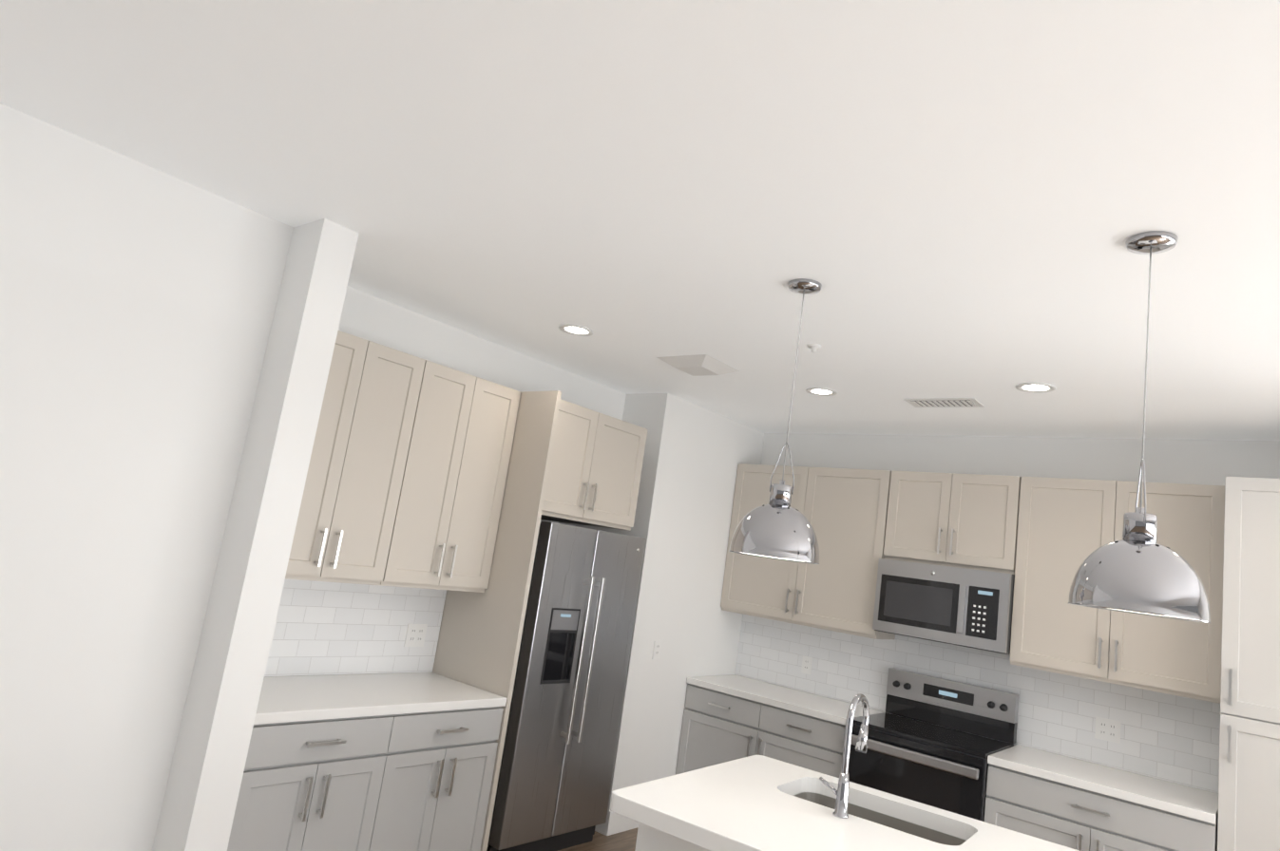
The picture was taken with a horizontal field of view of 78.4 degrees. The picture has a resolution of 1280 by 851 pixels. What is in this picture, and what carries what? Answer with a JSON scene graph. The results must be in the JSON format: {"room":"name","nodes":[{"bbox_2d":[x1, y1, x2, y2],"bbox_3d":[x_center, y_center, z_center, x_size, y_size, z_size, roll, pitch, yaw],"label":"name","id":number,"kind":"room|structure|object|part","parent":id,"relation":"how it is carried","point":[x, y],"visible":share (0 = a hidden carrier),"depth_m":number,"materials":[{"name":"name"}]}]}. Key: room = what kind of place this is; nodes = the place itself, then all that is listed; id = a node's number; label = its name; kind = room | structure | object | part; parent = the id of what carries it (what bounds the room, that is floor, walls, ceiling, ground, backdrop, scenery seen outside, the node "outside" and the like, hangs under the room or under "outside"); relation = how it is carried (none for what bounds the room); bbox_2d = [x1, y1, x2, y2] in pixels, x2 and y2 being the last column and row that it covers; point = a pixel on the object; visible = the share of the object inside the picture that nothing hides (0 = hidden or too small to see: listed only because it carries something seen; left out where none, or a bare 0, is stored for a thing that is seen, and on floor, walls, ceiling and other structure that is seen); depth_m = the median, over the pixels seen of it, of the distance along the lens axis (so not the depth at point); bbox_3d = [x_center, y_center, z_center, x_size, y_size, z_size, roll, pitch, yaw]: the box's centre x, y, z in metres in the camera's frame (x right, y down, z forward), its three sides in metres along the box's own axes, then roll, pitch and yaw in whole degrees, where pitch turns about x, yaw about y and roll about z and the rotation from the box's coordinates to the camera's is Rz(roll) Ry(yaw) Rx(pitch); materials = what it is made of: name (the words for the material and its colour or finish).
{"room":"kitchen","nodes":[
{"label":"kitchen","id":0,"kind":"room"},
{"bbox_2d":[0,102,293,850],"bbox_3d":[-3.613,-0.009,1.243,1.115,2.740,5.245,1,-12,39],"label":"wall","id":1,"kind":"structure","parent":0,"point":[138,301],"depth_m":2.61,"materials":[{"name":"white paint"}]},
{"bbox_2d":[152,218,358,850],"bbox_3d":[-1.853,0.571,3.202,1.350,2.740,0.143,1,-12,39],"label":"pillar","id":2,"kind":"structure","parent":0,"point":[200,802],"depth_m":2.80,"materials":[{"name":"white paint"}]},
{"bbox_2d":[290,286,495,676],"bbox_3d":[-1.676,0.724,3.977,0.640,2.740,1.312,1,-12,39],"label":"wall","id":3,"kind":"structure","parent":0,"point":[370,317],"depth_m":4.07,"materials":[{"name":"white paint"}]},
{"bbox_2d":[264,578,446,676],"bbox_3d":[-1.468,0.948,3.723,0.004,0.458,1.277,1,-12,39],"label":"backsplash","id":4,"kind":"structure","parent":3,"relation":"attached to","point":[323,628],"depth_m":3.80,"materials":[{"name":"tile"}]},
{"bbox_2d":[403,624,427,647],"bbox_3d":[-1.165,1.093,4.083,0.007,0.116,0.118,1,-12,39],"label":"electrical outlet","id":5,"kind":"object","parent":4,"relation":"attached to","point":[415,636],"visible":1,"depth_m":4.08,"materials":[{"name":"white plastic"}]},
{"bbox_2d":[285,330,429,586],"bbox_3d":[-1.425,0.136,3.509,0.328,1.070,0.659,1,-12,39],"label":"upper cabinet","id":6,"kind":"object","parent":3,"relation":"attached to","point":[406,480],"depth_m":3.48,"materials":[{"name":"beige paint"}]},
{"bbox_2d":[387,361,520,592],"bbox_3d":[-1.029,0.273,3.992,0.328,1.070,0.619,1,-12,39],"label":"upper cabinet","id":7,"kind":"object","parent":3,"relation":"attached to","point":[448,522],"depth_m":3.88,"materials":[{"name":"beige paint"}]},
{"bbox_2d":[488,343,626,420],"bbox_3d":[-0.730,-0.202,5.114,0.640,0.295,1.180,1,-12,39],"label":"wall","id":8,"kind":"structure","parent":0,"point":[514,370],"depth_m":4.83,"materials":[{"name":"white paint"}]},
{"bbox_2d":[557,827,638,850],"bbox_3d":[0.577,1.850,-0.007,9.200,0.100,9.350,1,-12,39],"label":"floor","id":9,"kind":"structure","parent":0,"point":[624,841],"depth_m":4.60,"materials":[{"name":"brown wood"}]},
{"bbox_2d":[227,709,401,850],"bbox_3d":[-1.532,1.572,3.188,0.593,0.870,0.660,1,-12,39],"label":"base cabinet","id":10,"kind":"object","parent":9,"relation":"on","point":[309,784],"depth_m":3.05,"materials":[{"name":"grey paint"}]},
{"bbox_2d":[254,671,508,721],"bbox_3d":[-1.272,1.194,3.492,0.603,0.040,1.278,1,-12,39],"label":"countertop","id":11,"kind":"structure","parent":10,"relation":"on","point":[280,697],"depth_m":3.45,"materials":[{"name":"white stone"}]},
{"bbox_2d":[375,702,508,850],"bbox_3d":[-1.136,1.710,3.671,0.593,0.870,0.618,1,-12,39],"label":"base cabinet","id":12,"kind":"object","parent":9,"relation":"on","point":[392,762],"depth_m":3.51,"materials":[{"name":"grey paint"}]},
{"bbox_3d":[-0.819,1.013,4.040,0.603,2.440,0.027,1,-12,39],"label":"panel","id":13,"kind":"part","parent":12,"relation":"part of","materials":[{"name":"beige paint"}]},
{"bbox_2d":[486,521,645,850],"bbox_3d":[-0.641,1.474,4.628,0.900,1.780,0.825,1,-12,39],"label":"fridge","id":14,"kind":"object","parent":9,"relation":"on","point":[556,772],"visible":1,"depth_m":4.31,"materials":[{"name":"grey metal"}]},
{"bbox_3d":[-0.508,1.369,4.248,0.083,1.660,0.372,1,-12,39],"label":"door","id":15,"kind":"part","parent":14,"relation":"part of","materials":[{"name":"silver metal"}]},
{"bbox_3d":[-0.345,1.283,4.329,0.065,0.900,0.024,1,-12,39],"label":"handle","id":16,"kind":"part","parent":14,"relation":"part of","materials":[{"name":"silver metal"}]},
{"bbox_3d":[-0.289,1.303,4.397,0.065,0.900,0.024,1,-12,39],"label":"handle","id":17,"kind":"part","parent":14,"relation":"part of","materials":[{"name":"silver metal"}]},
{"bbox_3d":[-0.251,1.458,4.562,0.083,1.660,0.447,1,-12,39],"label":"door","id":18,"kind":"part","parent":14,"relation":"part of","materials":[{"name":"silver metal"}]},
{"bbox_2d":[634,822,705,850],"bbox_3d":[0.922,1.806,2.390,1.878,0.855,0.834,1,-12,37],"label":"kitchen island","id":19,"kind":"object","parent":9,"relation":"on","point":[647,840],"depth_m":2.63,"materials":[{"name":"white paint"}]},
{"bbox_2d":[610,755,1079,850],"bbox_3d":[0.963,1.346,2.393,1.905,0.055,1.060,1,-12,37],"label":"island countertop","id":20,"kind":"structure","parent":19,"relation":"on","point":[751,803],"depth_m":2.59,"materials":[{"name":"white stone"}]},
{"bbox_2d":[815,693,869,819],"bbox_3d":[0.722,1.140,2.755,0.115,0.396,0.198,1,-12,37],"label":"faucet","id":21,"kind":"object","parent":20,"relation":"on","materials":[{"name":"silver metal"}]},
{"bbox_2d":[796,788,955,841],"bbox_3d":[0.817,1.509,2.785,0.644,0.202,0.344,1,-12,37],"label":"sink","id":22,"kind":"object","parent":20,"relation":"in","point":[872,812],"depth_m":2.92,"materials":[{"name":"silver metal"}]},
{"bbox_2d":[675,674,887,778],"bbox_3d":[0.889,2.224,5.123,1.159,0.910,0.654,1,-12,39],"label":"base cabinet","id":23,"kind":"object","parent":9,"relation":"on","point":[728,718],"visible":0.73,"depth_m":5.01,"materials":[{"name":"grey paint"}]},
{"bbox_2d":[686,674,887,725],"bbox_3d":[0.958,1.801,5.201,1.159,0.040,0.633,1,-12,39],"label":"countertop","id":24,"kind":"structure","parent":23,"relation":"on","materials":[{"name":"white stone"}]},
{"bbox_2d":[842,668,1019,821],"bbox_3d":[1.636,2.087,4.502,0.770,1.190,0.705,1,-12,39],"label":"range","id":25,"kind":"object","parent":9,"relation":"on","point":[934,751],"visible":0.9,"depth_m":4.45,"materials":[{"name":"grey"}]},
{"bbox_3d":[1.627,1.643,4.988,0.042,0.042,0.027,1,-12,39],"label":"knob","id":26,"kind":"part","parent":25,"relation":"part of","materials":[{"name":"grey plastic"}]},
{"bbox_3d":[1.681,1.644,4.943,0.042,0.042,0.027,1,-12,39],"label":"knob","id":27,"kind":"part","parent":25,"relation":"part of","materials":[{"name":"grey plastic"}]},
{"bbox_3d":[1.469,1.800,4.295,0.746,0.055,0.062,1,-12,39],"label":"handle","id":28,"kind":"part","parent":25,"relation":"part of","materials":[{"name":"silver metal"}]},
{"bbox_3d":[1.446,2.147,4.272,0.762,0.825,0.025,1,-12,39],"label":"door","id":29,"kind":"part","parent":25,"relation":"part of","materials":[{"name":"black glass"}]},
{"bbox_3d":[2.067,1.648,4.625,0.042,0.042,0.027,1,-12,39],"label":"knob","id":30,"kind":"part","parent":25,"relation":"part of","materials":[{"name":"grey plastic"}]},
{"bbox_3d":[2.121,1.648,4.581,0.042,0.042,0.027,1,-12,39],"label":"knob","id":31,"kind":"part","parent":25,"relation":"part of","materials":[{"name":"grey plastic"}]},
{"bbox_2d":[984,745,1218,850],"bbox_3d":[2.312,2.238,3.951,0.962,0.910,0.654,1,-12,39],"label":"base cabinet","id":32,"kind":"object","parent":9,"relation":"on","point":[1071,803],"visible":0.92,"depth_m":3.83,"materials":[{"name":"grey paint"}]},
{"bbox_2d":[1217,477,1279,850],"bbox_3d":[3.066,1.498,3.549,0.692,2.440,0.644,1,-12,39],"label":"pantry","id":33,"kind":"object","parent":9,"relation":"on","point":[1249,799],"visible":1,"depth_m":3.54,"materials":[{"name":"beige paint"}]},
{"bbox_2d":[0,0,1279,440],"bbox_3d":[0.985,-0.948,0.455,9.200,0.150,9.350,1,-12,39],"label":"ceiling","id":34,"kind":"structure","parent":0,"point":[950,198],"depth_m":2.22,"materials":[{"name":"white paint"}]},
{"bbox_2d":[559,324,593,336],"bbox_3d":[-0.320,-0.480,3.956,0.176,0.007,0.176,1,-12,39],"label":"recessed light","id":35,"kind":"object","parent":34,"relation":"in","point":[577,330],"visible":0.96,"depth_m":3.95,"materials":[{"name":"white"}]},
{"bbox_2d":[656,354,739,376],"bbox_3d":[0.315,-0.316,4.289,0.332,0.040,0.332,1,-12,39],"label":"ceiling vent","id":36,"kind":"object","parent":34,"relation":"in","point":[699,365],"visible":1,"depth_m":4.22,"materials":[{"name":"white"}]},
{"bbox_2d":[728,278,821,564],"bbox_3d":[0.539,-0.029,2.825,0.314,1.008,0.314,7,-9,5],"label":"pendant light","id":37,"kind":"object","parent":34,"relation":"hanging from","point":[777,527],"visible":1,"depth_m":2.67,"materials":[{"name":"silver metal"}]},
{"bbox_3d":[0.480,0.371,2.759,0.314,0.189,0.314,7,-9,5],"label":"lamp shade","id":38,"kind":"part","parent":37,"relation":"part of","materials":[{"name":"silver metal"}]},
{"bbox_3d":[0.557,-0.153,2.845,0.004,0.715,0.004,7,-9,5],"label":"cord","id":39,"kind":"part","parent":37,"relation":"part of","materials":[{"name":"grey plastic"}]},
{"bbox_2d":[807,343,821,352],"bbox_3d":[0.808,-0.356,3.644,0.064,0.029,0.064,1,-12,39],"label":"sprinkler","id":40,"kind":"object","parent":34,"relation":"attached to","point":[813,347],"visible":0.96,"depth_m":3.63,"materials":[{"name":"white"}]},
{"bbox_2d":[805,387,837,396],"bbox_3d":[1.040,-0.193,4.494,0.176,0.007,0.176,1,-12,39],"label":"recessed light","id":41,"kind":"object","parent":34,"relation":"in","point":[821,391],"visible":1,"depth_m":4.49,"materials":[{"name":"white"}]},
{"bbox_2d":[903,398,984,407],"bbox_3d":[1.681,-0.123,4.345,0.380,0.009,0.190,1,-12,39],"label":"ceiling vent","id":42,"kind":"object","parent":34,"relation":"in","point":[948,403],"visible":0.98,"depth_m":4.32,"materials":[{"name":"white metal"}]},
{"bbox_2d":[1015,382,1055,393],"bbox_3d":[1.910,-0.182,3.789,0.176,0.007,0.176,1,-12,39],"label":"recessed light","id":43,"kind":"object","parent":34,"relation":"in","point":[1038,388],"visible":1,"depth_m":3.79,"materials":[{"name":"white"}]},
{"bbox_2d":[1068,230,1210,623],"bbox_3d":[1.359,-0.016,2.115,0.314,1.028,0.314,5,-10,18],"label":"pendant light","id":44,"kind":"object","parent":34,"relation":"hanging from","point":[1137,569],"visible":1,"depth_m":1.97,"materials":[{"name":"silver metal"}]},
{"bbox_3d":[1.299,0.394,2.047,0.314,0.189,0.314,5,-10,18],"label":"lamp shade","id":45,"kind":"part","parent":44,"relation":"part of","materials":[{"name":"silver metal"}]},
{"bbox_3d":[1.377,-0.141,2.135,0.004,0.735,0.004,5,-10,18],"label":"cord","id":46,"kind":"part","parent":44,"relation":"part of","materials":[{"name":"grey plastic"}]},
{"bbox_2d":[558,393,764,835],"bbox_3d":[-0.006,1.256,5.727,1.000,2.740,1.270,1,-12,39],"label":"wall","id":47,"kind":"structure","parent":0,"point":[695,456],"depth_m":5.24,"materials":[{"name":"white paint"}]},
{"bbox_2d":[605,811,638,836],"bbox_3d":[-0.001,2.460,4.950,0.014,0.140,0.620,1,-12,39],"label":"baseboard","id":48,"kind":"structure","parent":47,"relation":"attached to","point":[617,824],"depth_m":4.78,"materials":[{"name":"white"}]},
{"bbox_2d":[651,640,661,659],"bbox_3d":[0.111,1.453,5.079,0.007,0.116,0.072,1,-12,39],"label":"electrical outlet","id":49,"kind":"object","parent":47,"relation":"attached to","point":[657,650],"visible":1,"depth_m":5.07,"materials":[{"name":"white plastic"}]},
{"bbox_2d":[736,433,1279,788],"bbox_3d":[3.614,1.445,3.675,9.200,2.740,0.200,1,-12,39],"label":"wall","id":50,"kind":"structure","parent":0,"point":[1205,462],"depth_m":4.84,"materials":[{"name":"white paint"}]},
{"bbox_2d":[720,463,895,639],"bbox_3d":[1.186,0.839,5.466,1.159,1.070,0.364,1,-12,39],"label":"upper cabinet","id":51,"kind":"object","parent":50,"relation":"attached to","point":[844,511],"visible":0.85,"depth_m":5.26,"materials":[{"name":"beige paint"}]},
{"bbox_2d":[883,470,1021,574],"bbox_3d":[1.970,0.601,4.889,0.770,0.568,0.364,1,-12,39],"label":"upper cabinet","id":52,"kind":"object","parent":50,"relation":"attached to","point":[963,521],"visible":0.98,"depth_m":4.76,"materials":[{"name":"beige paint"}]},
{"bbox_2d":[872,558,1014,654],"bbox_3d":[1.879,1.092,4.784,0.770,0.443,0.414,1,-12,39],"label":"microwave","id":53,"kind":"object","parent":52,"relation":"attached to","point":[968,608],"visible":1,"depth_m":4.61,"materials":[{"name":"grey metal"}]},
{"bbox_3d":[1.862,1.065,4.544,0.036,0.273,0.020,1,-12,39],"label":"handle","id":54,"kind":"part","parent":53,"relation":"part of","materials":[{"name":"silver metal"}]},
{"bbox_2d":[735,614,1220,793],"bbox_3d":[1.845,1.744,4.906,2.907,0.850,0.004,1,-12,39],"label":"backsplash","id":55,"kind":"structure","parent":50,"relation":"attached to","point":[1170,737],"depth_m":4.57,"materials":[{"name":"tile"}]},
{"bbox_2d":[801,655,812,674],"bbox_3d":[1.164,1.672,5.477,0.072,0.116,0.007,1,-12,39],"label":"electrical outlet","id":56,"kind":"object","parent":55,"relation":"attached to","point":[807,661],"visible":1,"depth_m":5.47,"materials":[{"name":"white plastic"}]},
{"bbox_2d":[1094,716,1120,744],"bbox_3d":[2.574,1.676,4.318,0.118,0.116,0.007,1,-12,39],"label":"electrical outlet","id":57,"kind":"object","parent":55,"relation":"attached to","point":[1108,730],"visible":1,"depth_m":4.32,"materials":[{"name":"white plastic"}]},
{"bbox_2d":[1009,477,1224,704],"bbox_3d":[2.608,0.853,4.294,0.962,1.070,0.364,1,-12,39],"label":"upper cabinet","id":58,"kind":"object","parent":50,"relation":"attached to","point":[1066,527],"visible":0.85,"depth_m":4.19,"materials":[{"name":"beige paint"}]},
{"bbox_3d":[-1.073,0.990,5.057,0.200,2.740,1.180,1,-12,39],"label":"wall","id":59,"kind":"structure","parent":0,"visible":0},
{"bbox_2d":[540,399,647,531],"bbox_3d":[-0.610,0.228,4.715,0.934,0.630,0.905,1,-12,39],"label":"upper cabinet","id":60,"kind":"object","parent":59,"relation":"attached to","point":[595,469],"visible":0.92,"depth_m":4.47,"materials":[{"name":"beige paint"}]}
]}

